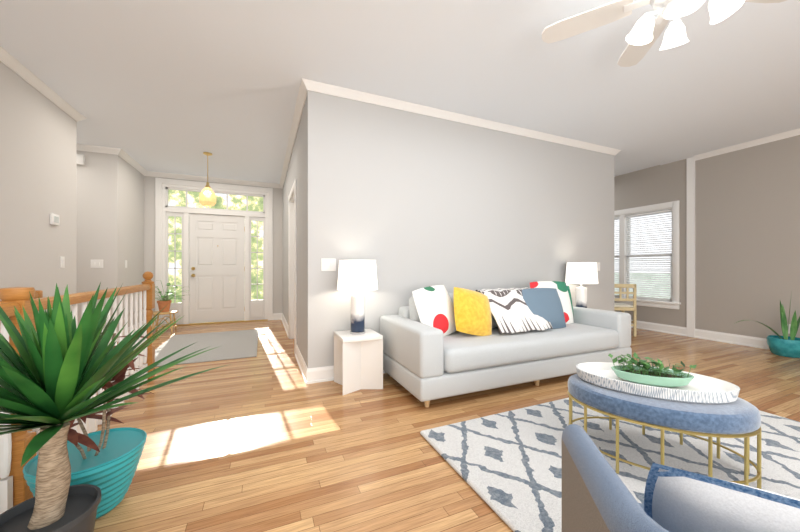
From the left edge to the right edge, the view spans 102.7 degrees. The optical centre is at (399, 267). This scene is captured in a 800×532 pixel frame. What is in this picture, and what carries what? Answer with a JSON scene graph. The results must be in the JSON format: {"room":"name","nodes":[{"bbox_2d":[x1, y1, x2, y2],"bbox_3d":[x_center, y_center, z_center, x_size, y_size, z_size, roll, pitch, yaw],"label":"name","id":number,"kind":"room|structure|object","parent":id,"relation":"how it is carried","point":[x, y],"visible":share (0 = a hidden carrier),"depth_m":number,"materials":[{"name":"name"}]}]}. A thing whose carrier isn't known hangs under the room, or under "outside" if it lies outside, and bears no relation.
{"room":"living room","nodes":[
{"label":"living room","id":0,"kind":"room"},
{"bbox_2d":[0,61,76,311],"bbox_3d":[-2.125,0.970,-0.071,0.120,5.400,7.950,0,0,-23],"label":"wall","id":1,"kind":"structure","parent":0,"point":[38,157],"depth_m":2.95,"materials":[{"name":"grey paint"}]},
{"bbox_2d":[0,46,86,121],"bbox_3d":[-2.111,-1.691,0.128,0.064,0.078,7.724,0,0,-23],"label":"crown molding","id":2,"kind":"structure","parent":1,"relation":"attached to","point":[14,64],"depth_m":2.92,"materials":[{"name":"white paint"}]},
{"bbox_2d":[50,213,59,225],"bbox_3d":[-3.455,-0.485,3.205,0.028,0.110,0.120,0,0,-23],"label":"thermostat","id":3,"kind":"object","parent":1,"relation":"attached to","point":[54,218],"depth_m":3.18,"materials":[{"name":"white plastic"}]},
{"bbox_2d":[60,256,64,267],"bbox_3d":[-3.524,-0.060,3.344,0.013,0.120,0.070,0,0,-23],"label":"switch plate","id":4,"kind":"object","parent":1,"relation":"attached to","point":[62,259],"depth_m":3.34,"materials":[{"name":"white plastic"}]},
{"bbox_2d":[77,150,124,331],"bbox_3d":[-5.323,-0.330,4.219,2.560,2.800,0.120,0,0,-23],"label":"wall","id":5,"kind":"structure","parent":0,"point":[110,210],"depth_m":4.60,"materials":[{"name":"grey paint"}]},
{"bbox_2d":[77,154,84,164],"bbox_3d":[-4.467,-1.514,4.494,0.075,0.145,0.050,0,0,-23],"label":"door chime","id":6,"kind":"object","parent":5,"relation":"attached to","point":[80,158],"depth_m":4.47,"materials":[{"name":"white plastic"}]},
{"bbox_2d":[91,260,102,267],"bbox_3d":[-4.332,-0.060,4.573,0.140,0.120,0.013,0,0,-23],"label":"switch plate","id":7,"kind":"object","parent":5,"relation":"attached to","point":[94,263],"depth_m":4.57,"materials":[{"name":"white plastic"}]},
{"bbox_2d":[77,143,123,157],"bbox_3d":[-5.257,-1.691,4.147,2.624,0.078,0.064,0,0,-23],"label":"crown molding","id":8,"kind":"structure","parent":5,"relation":"attached to","point":[81,147],"depth_m":4.57,"materials":[{"name":"white paint"}]},
{"bbox_2d":[125,161,143,326],"bbox_3d":[-4.461,-0.330,5.303,0.120,2.800,1.130,0,0,-23],"label":"wall","id":9,"kind":"structure","parent":0,"point":[134,180],"depth_m":5.25,"materials":[{"name":"grey paint"}]},
{"bbox_2d":[123,321,142,338],"bbox_3d":[-4.334,1.002,5.222,0.050,0.135,1.140,0,0,-23],"label":"baseboard","id":10,"kind":"structure","parent":9,"relation":"attached to","point":[142,321],"depth_m":5.07,"materials":[{"name":"white paint"}]},
{"bbox_2d":[122,151,147,175],"bbox_3d":[-4.310,-1.691,5.183,0.064,0.078,1.050,0,0,-23],"label":"crown molding","id":11,"kind":"structure","parent":9,"relation":"attached to","point":[127,158],"depth_m":5.21,"materials":[{"name":"white paint"}]},
{"bbox_2d":[144,176,282,317],"bbox_3d":[-3.481,-0.330,6.275,2.450,2.800,0.120,0,0,-23],"label":"wall","id":12,"kind":"structure","parent":0,"point":[149,223],"depth_m":6.59,"materials":[{"name":"grey paint"}]},
{"bbox_2d":[143,171,279,187],"bbox_3d":[-3.541,-1.691,6.149,2.240,0.078,0.064,0,0,-23],"label":"crown molding","id":13,"kind":"structure","parent":12,"relation":"attached to","point":[150,173],"depth_m":6.12,"materials":[{"name":"white paint"}]},
{"bbox_2d":[155,178,272,326],"bbox_3d":[-3.539,-0.282,6.223,1.977,2.705,0.150,0,0,-23],"label":"front door","id":14,"kind":"structure","parent":12,"relation":"attached to","point":[216,268],"depth_m":6.20,"materials":[{"name":"white paint"}]},
{"bbox_2d":[283,111,302,356],"bbox_3d":[-1.624,-0.330,4.908,0.120,2.800,3.860,0,0,-23],"label":"wall","id":15,"kind":"structure","parent":0,"point":[295,168],"depth_m":3.85,"materials":[{"name":"grey paint"}]},
{"bbox_2d":[281,313,287,335],"bbox_3d":[-2.080,1.002,5.786,0.024,0.135,1.885,0,0,-23],"label":"baseboard","id":16,"kind":"structure","parent":15,"relation":"attached to","point":[283,319],"depth_m":5.81,"materials":[{"name":"white paint"}]},
{"bbox_2d":[280,86,306,188],"bbox_3d":[-1.683,-1.691,4.812,0.064,0.078,3.990,0,0,-23],"label":"crown molding","id":17,"kind":"structure","parent":15,"relation":"attached to","point":[301,98],"depth_m":3.95,"materials":[{"name":"white paint"}]},
{"bbox_2d":[295,344,306,378],"bbox_3d":[-1.076,1.002,3.454,0.024,0.135,1.015,0,0,-23],"label":"baseboard","id":18,"kind":"structure","parent":15,"relation":"attached to","point":[301,363],"depth_m":3.42,"materials":[{"name":"white paint"}]},
{"bbox_2d":[0,0,799,183],"bbox_3d":[-0.032,-1.774,2.262,10.930,0.112,10.580,0,0,-23],"label":"ceiling","id":19,"kind":"structure","parent":0,"point":[174,86],"depth_m":2.78,"materials":[{"name":"white paint"}]},
{"bbox_2d":[199,152,215,206],"bbox_3d":[-2.902,-1.333,4.831,0.230,0.795,0.224,0,0,-23],"label":"pendant light","id":20,"kind":"object","parent":19,"relation":"hanging from","point":[207,196],"visible":0.98,"depth_m":4.77,"materials":[{"name":"yellow glass"}]},
{"bbox_2d":[542,0,786,66],"bbox_3d":[1.458,-1.476,1.596,1.264,0.508,1.218,0,0,-23],"label":"ceiling fan","id":21,"kind":"object","parent":19,"relation":"hanging from","point":[643,35],"visible":1,"depth_m":1.77,"materials":[{"name":"white"}]},
{"bbox_2d":[90,320,799,531],"bbox_3d":[-0.032,1.130,2.262,10.930,0.120,10.580,0,0,-23],"label":"floor","id":22,"kind":"structure","parent":0,"point":[267,439],"depth_m":2.01,"materials":[{"name":"brown wood"}]},
{"bbox_2d":[23,332,150,518],"bbox_3d":[-1.364,0.686,1.417,0.484,0.769,0.542,0,0,-23],"label":"floor plant","id":23,"kind":"object","parent":22,"relation":"on","point":[106,461],"visible":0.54,"depth_m":1.40,"materials":[{"name":"teal plant"}]},
{"bbox_2d":[0,282,226,531],"bbox_3d":[-1.061,0.559,1.132,0.818,1.023,1.045,0,0,-23],"label":"floor plant","id":24,"kind":"object","parent":22,"relation":"on","point":[59,372],"visible":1,"depth_m":1.05,"materials":[{"name":"green plant"}]},
{"bbox_2d":[138,280,187,333],"bbox_3d":[-3.933,0.640,5.308,0.771,0.864,0.773,0,0,-23],"label":"potted plant","id":25,"kind":"object","parent":22,"relation":"on","point":[162,302],"visible":0.81,"depth_m":5.30,"materials":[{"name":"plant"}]},
{"bbox_2d":[138,329,257,367],"bbox_3d":[-2.647,1.064,4.451,1.220,0.012,1.830,0,0,-23],"label":"rug","id":26,"kind":"object","parent":22,"relation":"on","point":[237,344],"visible":0.81,"depth_m":4.31,"materials":[{"name":"grey fabric"}]},
{"bbox_2d":[334,329,382,394],"bbox_3d":[-0.387,0.833,2.920,0.360,0.475,0.360,0,0,-23],"label":"side table","id":27,"kind":"object","parent":22,"relation":"on","point":[358,362],"visible":0.96,"depth_m":2.82,"materials":[{"name":"white wood"}]},
{"bbox_2d":[337,260,377,334],"bbox_3d":[-0.387,0.263,2.920,0.370,0.665,0.370,0,0,-23],"label":"lamp","id":28,"kind":"object","parent":27,"relation":"on","point":[357,276],"visible":1,"depth_m":2.80,"materials":[{"name":"white fabric"}]},
{"bbox_2d":[380,281,631,406],"bbox_3d":[1.108,0.610,3.254,2.470,0.920,0.940,0,0,-23],"label":"sofa","id":29,"kind":"object","parent":22,"relation":"on","point":[439,341],"visible":0.96,"depth_m":2.89,"materials":[{"name":"white fabric"}]},
{"bbox_2d":[412,284,459,340],"bbox_3d":[0.340,0.400,2.977,0.514,0.468,0.298,0,0,-23],"label":"pillow","id":30,"kind":"object","parent":29,"relation":"on","point":[433,306],"depth_m":2.91,"materials":[{"name":"white fabric"}]},
{"bbox_2d":[470,287,552,334],"bbox_3d":[1.127,0.409,3.244,0.703,0.399,0.482,0,0,-23],"label":"pillow","id":31,"kind":"object","parent":29,"relation":"on","point":[512,311],"depth_m":3.16,"materials":[{"name":"white fabric"}]},
{"bbox_2d":[521,287,566,330],"bbox_3d":[1.498,0.420,3.323,0.500,0.418,0.204,0,0,-23],"label":"pillow","id":32,"kind":"object","parent":29,"relation":"on","point":[541,305],"depth_m":3.26,"materials":[{"name":"blue fabric"}]},
{"bbox_2d":[529,281,573,325],"bbox_3d":[1.706,0.390,3.598,0.497,0.481,0.241,0,0,-23],"label":"pillow","id":33,"kind":"object","parent":29,"relation":"on","point":[561,288],"depth_m":3.58,"materials":[{"name":"white fabric"}]},
{"bbox_2d":[420,397,799,531],"bbox_3d":[1.853,1.058,1.119,2.430,0.025,3.090,0,0,-23],"label":"living room rug","id":34,"kind":"object","parent":22,"relation":"on","point":[506,466],"visible":0.57,"depth_m":1.79,"materials":[{"name":"white fabric"}]},
{"bbox_2d":[567,352,761,488],"bbox_3d":[1.386,0.763,1.762,0.676,0.560,0.745,0,0,-23],"label":"ottoman","id":35,"kind":"object","parent":34,"relation":"on","point":[643,393],"visible":0.96,"depth_m":1.61,"materials":[{"name":"fabric"}]},
{"bbox_2d":[608,352,697,387],"bbox_3d":[1.407,0.565,1.788,0.303,0.163,0.328,0,0,-23],"label":"plant","id":36,"kind":"object","parent":35,"relation":"on","point":[642,372],"depth_m":1.76,"materials":[{"name":"green plant"}]},
{"bbox_2d":[575,362,740,403],"bbox_3d":[1.392,0.628,1.786,0.560,0.062,0.619,0,0,-23],"label":"tray","id":37,"kind":"object","parent":35,"relation":"on","point":[631,386],"depth_m":1.70,"materials":[{"name":"white wood"}]},
{"bbox_2d":[562,424,799,531],"bbox_3d":[0.777,0.685,0.504,0.800,0.710,0.850,0,0,17],"label":"armchair","id":38,"kind":"object","parent":34,"relation":"on","point":[597,496],"visible":1,"depth_m":0.69,"materials":[{"name":"blue fabric"}]},
{"bbox_2d":[643,462,799,531],"bbox_3d":[0.818,0.586,0.640,0.359,0.295,0.492,0,0,-23],"label":"pillow","id":39,"kind":"object","parent":38,"relation":"on","point":[679,500],"depth_m":0.67,"materials":[{"name":"white fabric"}]},
{"bbox_2d":[614,284,635,336],"bbox_3d":[3.515,0.660,5.237,0.440,0.820,0.420,0,0,12],"label":"dining chair","id":40,"kind":"object","parent":22,"relation":"on","point":[622,307],"visible":0.42,"depth_m":5.02,"materials":[{"name":"brown wood"}]},
{"bbox_2d":[734,293,799,357],"bbox_3d":[4.564,0.668,3.910,0.664,0.804,0.473,0,0,-23],"label":"snake plant","id":41,"kind":"object","parent":22,"relation":"on","point":[785,345],"visible":1,"depth_m":3.88,"materials":[{"name":"green plant"}]},
{"bbox_3d":[2.314,0.833,4.083,0.360,0.475,0.360,0,0,-23],"label":"side table","id":42,"kind":"object","parent":22,"relation":"on","visible":0},
{"bbox_2d":[565,262,597,307],"bbox_3d":[2.314,0.263,4.083,0.370,0.665,0.370,0,0,-23],"label":"lamp","id":43,"kind":"object","parent":42,"relation":"on","point":[580,273],"visible":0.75,"depth_m":3.96,"materials":[{"name":"white fabric"}]},
{"bbox_2d":[303,90,613,368],"bbox_3d":[1.122,-0.330,3.891,4.360,2.800,0.120,0,0,-23],"label":"wall","id":44,"kind":"structure","parent":0,"point":[409,202],"depth_m":3.50,"materials":[{"name":"grey paint"}]},
{"bbox_2d":[321,258,335,270],"bbox_3d":[-0.679,-0.030,3.043,0.140,0.120,0.013,0,0,-23],"label":"switch plate","id":45,"kind":"object","parent":44,"relation":"attached to","point":[328,264],"depth_m":3.04,"materials":[{"name":"white plastic"}]},
{"bbox_2d":[304,366,385,383],"bbox_3d":[1.151,1.002,3.825,4.408,0.135,0.024,0,0,-23],"label":"baseboard","id":46,"kind":"structure","parent":44,"relation":"attached to","point":[317,375],"depth_m":3.01,"materials":[{"name":"white paint"}]},
{"bbox_2d":[300,78,620,155],"bbox_3d":[1.159,-1.691,3.807,4.488,0.078,0.064,0,0,-23],"label":"crown molding","id":47,"kind":"structure","parent":44,"relation":"attached to","point":[311,85],"depth_m":3.49,"materials":[{"name":"white paint"}]},
{"bbox_2d":[614,135,799,338],"bbox_3d":[4.859,-0.330,4.368,0.120,2.800,10.580,0,0,-23],"label":"wall","id":48,"kind":"structure","parent":0,"point":[747,235],"depth_m":4.50,"materials":[{"name":"grey paint"}]},
{"bbox_2d":[614,200,680,309],"bbox_3d":[4.138,-0.207,5.941,0.180,1.745,1.820,0,0,-23],"label":"dining window","id":49,"kind":"structure","parent":48,"relation":"in","point":[625,265],"depth_m":5.54,"materials":[{"name":"white paint"}]},
{"bbox_2d":[631,320,686,335],"bbox_3d":[3.624,1.002,7.054,0.024,0.135,4.430,0,0,-23],"label":"baseboard","id":50,"kind":"structure","parent":48,"relation":"attached to","point":[677,330],"depth_m":5.33,"materials":[{"name":"white paint"}]},
{"bbox_2d":[694,329,769,349],"bbox_3d":[5.666,1.002,2.310,0.024,0.135,5.700,0,0,-23],"label":"baseboard","id":51,"kind":"structure","parent":48,"relation":"attached to","point":[750,341],"depth_m":4.53,"materials":[{"name":"white paint"}]},
{"bbox_2d":[693,128,799,160],"bbox_3d":[5.636,-1.691,2.329,0.064,0.078,5.640,0,0,-23],"label":"crown molding","id":52,"kind":"structure","parent":48,"relation":"attached to","point":[796,132],"depth_m":4.36,"materials":[{"name":"white paint"}]},
{"bbox_3d":[-2.183,2.420,1.428,0.960,2.700,3.450,0,0,-23],"label":"stairwell","id":53,"kind":"object","parent":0,"visible":0},
{"bbox_2d":[0,271,154,513],"bbox_3d":[-1.813,0.554,1.631,0.102,1.031,3.318,0,0,-23],"label":"stair railing","id":54,"kind":"object","parent":53,"relation":"on","point":[14,488],"visible":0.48,"depth_m":1.84,"materials":[{"name":"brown wood"}]},
{"label":"outside","id":55,"kind":"structure","parent":0,"visible":0},
{"bbox_2d":[169,190,262,302],"bbox_3d":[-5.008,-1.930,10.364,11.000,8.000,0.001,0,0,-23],"label":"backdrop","id":56,"kind":"structure","parent":55,"point":[178,195],"depth_m":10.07,"materials":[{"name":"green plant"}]},
{"bbox_2d":[614,212,671,297],"bbox_3d":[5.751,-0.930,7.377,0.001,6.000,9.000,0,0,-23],"label":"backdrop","id":57,"kind":"structure","parent":55,"point":[648,249],"depth_m":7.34,"materials":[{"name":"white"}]}
]}

